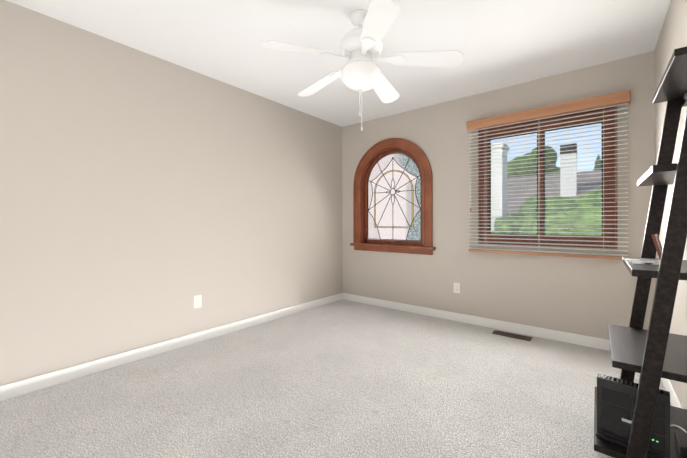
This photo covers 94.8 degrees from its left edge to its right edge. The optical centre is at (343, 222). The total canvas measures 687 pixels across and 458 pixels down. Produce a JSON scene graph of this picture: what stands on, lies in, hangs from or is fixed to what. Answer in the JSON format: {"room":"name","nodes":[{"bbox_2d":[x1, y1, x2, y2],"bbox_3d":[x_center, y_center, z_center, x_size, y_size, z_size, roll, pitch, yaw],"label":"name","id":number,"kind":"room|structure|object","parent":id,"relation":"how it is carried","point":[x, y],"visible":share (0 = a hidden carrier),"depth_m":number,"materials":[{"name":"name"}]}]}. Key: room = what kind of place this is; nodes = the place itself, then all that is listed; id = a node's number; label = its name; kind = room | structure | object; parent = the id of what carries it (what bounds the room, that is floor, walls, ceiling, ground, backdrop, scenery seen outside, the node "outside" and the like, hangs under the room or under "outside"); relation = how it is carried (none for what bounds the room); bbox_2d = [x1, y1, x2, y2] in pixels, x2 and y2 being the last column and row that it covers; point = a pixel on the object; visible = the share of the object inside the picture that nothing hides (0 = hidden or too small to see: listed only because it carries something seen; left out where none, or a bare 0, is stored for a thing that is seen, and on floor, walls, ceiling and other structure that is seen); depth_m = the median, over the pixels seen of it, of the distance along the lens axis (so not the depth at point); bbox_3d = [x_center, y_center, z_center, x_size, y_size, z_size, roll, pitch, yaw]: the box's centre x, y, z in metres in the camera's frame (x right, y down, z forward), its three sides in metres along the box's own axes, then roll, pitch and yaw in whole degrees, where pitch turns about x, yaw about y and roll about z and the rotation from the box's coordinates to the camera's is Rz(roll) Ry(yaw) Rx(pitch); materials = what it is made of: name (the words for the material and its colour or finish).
{"room":"empty bedroom","nodes":[
{"label":"empty bedroom","id":0,"kind":"room"},
{"bbox_2d":[0,0,341,385],"bbox_3d":[-1.339,-0.140,2.993,0.150,2.460,4.040,0,0,39],"label":"wall","id":1,"kind":"structure","parent":0,"point":[145,198],"depth_m":2.51,"materials":[{"name":"beige paint"}]},
{"bbox_2d":[0,293,343,400],"bbox_3d":[-1.274,1.044,2.939,0.017,0.092,4.040,0,0,39],"label":"baseboard","id":2,"kind":"structure","parent":1,"relation":"attached to","point":[24,386],"depth_m":2.50,"materials":[{"name":"white wood"}]},
{"bbox_2d":[194,295,201,308],"bbox_3d":[-1.327,0.720,2.880,0.008,0.115,0.070,0,0,39],"label":"electrical outlet","id":3,"kind":"object","parent":1,"relation":"attached to","point":[197,301],"visible":1,"depth_m":2.88,"materials":[{"name":"white plastic"}]},
{"bbox_2d":[0,299,671,457],"bbox_3d":[-0.033,1.148,1.942,3.500,0.120,4.340,0,0,39],"label":"floor","id":4,"kind":"structure","parent":0,"point":[342,378],"depth_m":1.96,"materials":[{"name":"carpet"}]},
{"bbox_2d":[492,330,532,340],"bbox_3d":[1.622,1.087,3.044,0.330,0.006,0.115,0,0,39],"label":"air vent register","id":5,"kind":"object","parent":4,"relation":"on","point":[511,335],"visible":0.98,"depth_m":3.04,"materials":[{"name":"brown metal"}]},
{"bbox_2d":[594,46,686,457],"bbox_3d":[1.392,0.177,1.461,0.366,1.820,0.662,0,0,39],"label":"ladder shelf","id":6,"kind":"object","parent":4,"relation":"on","point":[654,353],"visible":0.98,"depth_m":1.27,"materials":[{"name":"brown wood"}]},
{"bbox_2d":[596,373,670,457],"bbox_3d":[1.215,0.807,1.332,0.231,0.257,0.076,0,0,45],"label":"router","id":7,"kind":"object","parent":6,"relation":"on","point":[616,398],"visible":0.69,"depth_m":1.33,"materials":[{"name":"black plastic"}]},
{"bbox_2d":[622,258,659,264],"bbox_3d":[1.433,0.184,1.485,0.150,0.005,0.200,0,0,31],"label":"booklet","id":8,"kind":"object","parent":6,"relation":"on","point":[645,261],"visible":0.64,"depth_m":1.47,"materials":[{"name":"paper"}]},
{"bbox_2d":[651,234,661,258],"bbox_3d":[1.561,0.122,1.565,0.100,0.129,0.043,0,0,-39],"label":"photo frame","id":9,"kind":"object","parent":6,"relation":"on","point":[656,241],"visible":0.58,"depth_m":1.54,"materials":[{"name":"brown wood"}]},
{"bbox_2d":[674,431,686,457],"bbox_3d":[1.419,0.915,1.284,0.088,0.042,0.130,0,0,39],"label":"brick","id":10,"kind":"object","parent":6,"relation":"on","point":[680,438],"visible":1,"depth_m":1.29,"materials":[{"name":"black plastic"}]},
{"bbox_2d":[7,0,670,126],"bbox_3d":[-0.033,-1.432,1.947,3.500,0.120,4.340,0,0,39],"label":"ceiling","id":11,"kind":"structure","parent":0,"point":[498,44],"depth_m":2.35,"materials":[{"name":"white paint"}]},
{"bbox_2d":[261,0,463,130],"bbox_3d":[0.102,-0.990,2.135,1.226,0.764,1.238,0,0,39],"label":"fan","id":12,"kind":"object","parent":11,"relation":"hanging from","point":[360,47],"visible":1,"depth_m":2.00,"materials":[{"name":"white plastic"}]},
{"bbox_2d":[342,51,654,339],"bbox_3d":[1.279,-0.139,3.578,3.500,2.460,0.150,0,0,39],"label":"wall","id":13,"kind":"structure","parent":0,"point":[592,297],"depth_m":3.22,"materials":[{"name":"beige paint"}]},
{"bbox_2d":[350,138,435,254],"bbox_3d":[0.609,-0.345,4.046,1.200,1.445,0.160,0,0,39],"label":"arched window","id":14,"kind":"structure","parent":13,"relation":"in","point":[393,192],"depth_m":4.05,"materials":[{"name":"brown wood"}]},
{"bbox_2d":[454,282,459,292],"bbox_3d":[1.253,0.721,3.496,0.070,0.115,0.008,0,0,39],"label":"electrical outlet","id":15,"kind":"object","parent":13,"relation":"attached to","point":[456,287],"visible":1,"depth_m":3.49,"materials":[{"name":"white plastic"}]},
{"bbox_2d":[344,293,610,350],"bbox_3d":[1.232,1.045,3.509,3.150,0.092,0.013,0,0,39],"label":"baseboard","id":16,"kind":"structure","parent":13,"relation":"attached to","point":[604,344],"depth_m":3.25,"materials":[{"name":"white wood"}]},
{"bbox_2d":[478,106,617,248],"bbox_3d":[1.902,-0.380,3.049,1.117,1.202,0.106,0,0,39],"label":"rectangular window","id":17,"kind":"structure","parent":13,"relation":"in","point":[608,184],"depth_m":3.00,"materials":[{"name":"brown wood"}]},
{"bbox_2d":[468,103,627,259],"bbox_3d":[1.832,-0.337,2.978,1.265,1.284,0.069,0,0,39],"label":"window blinds","id":18,"kind":"object","parent":17,"relation":"attached to","point":[575,254],"visible":1,"depth_m":2.91,"materials":[{"name":"white"}]},
{"bbox_2d":[466,90,630,130],"bbox_3d":[1.833,-1.026,2.980,1.291,0.088,0.091,0,0,39],"label":"valance","id":19,"kind":"object","parent":13,"relation":"attached to","point":[612,99],"visible":1,"depth_m":2.87,"materials":[{"name":"brown wood"}]},
{"bbox_2d":[654,0,686,409],"bbox_3d":[1.274,-0.144,0.896,0.150,2.460,4.040,0,0,39],"label":"wall","id":20,"kind":"structure","parent":0,"point":[672,36],"depth_m":1.88,"materials":[{"name":"beige paint"}]},
{"bbox_2d":[661,378,682,408],"bbox_3d":[1.209,1.040,0.946,0.017,0.092,4.040,0,0,39],"label":"baseboard","id":21,"kind":"structure","parent":20,"relation":"attached to","point":[674,400],"depth_m":1.89,"materials":[{"name":"white wood"}]},
{"label":"outside","id":22,"kind":"structure","parent":0,"visible":0},
{"bbox_3d":[22.926,4.139,29.094,85.000,0.200,65.760,0,0,39],"label":"lawn","id":23,"kind":"structure","parent":22,"visible":0},
{"bbox_2d":[491,142,508,230],"bbox_3d":[4.019,0.964,8.602,0.760,6.066,0.680,0,0,39],"label":"pillar","id":24,"kind":"structure","parent":23,"relation":"on","point":[502,183],"depth_m":8.27,"materials":[{"name":"white"}]},
{"bbox_2d":[507,143,601,215],"bbox_3d":[9.390,0.735,12.242,23.800,6.536,8.800,0,0,39],"label":"house","id":25,"kind":"structure","parent":23,"relation":"on","point":[527,187],"depth_m":10.89,"materials":[{"name":"beige"}]},
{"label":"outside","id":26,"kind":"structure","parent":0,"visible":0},
{"bbox_2d":[507,146,559,177],"bbox_3d":[14.669,-0.841,18.591,19.955,8.777,5.406,0,0,39],"label":"trees","id":27,"kind":"object","parent":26,"point":[528,164],"depth_m":18.71,"materials":[{"name":"green plant"}]},
{"bbox_2d":[491,188,601,235],"bbox_3d":[3.923,1.438,7.057,7.458,4.199,3.839,0,0,39],"label":"trees","id":28,"kind":"object","parent":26,"point":[563,217],"depth_m":5.91,"materials":[{"name":"green plant"}]},
{"bbox_2d":[593,154,601,170],"bbox_3d":[15.738,-0.485,16.567,5.682,8.000,1.933,0,0,18],"label":"conifer trees","id":29,"kind":"object","parent":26,"point":[599,162],"depth_m":16.98,"materials":[{"name":"green plant"}]}
]}

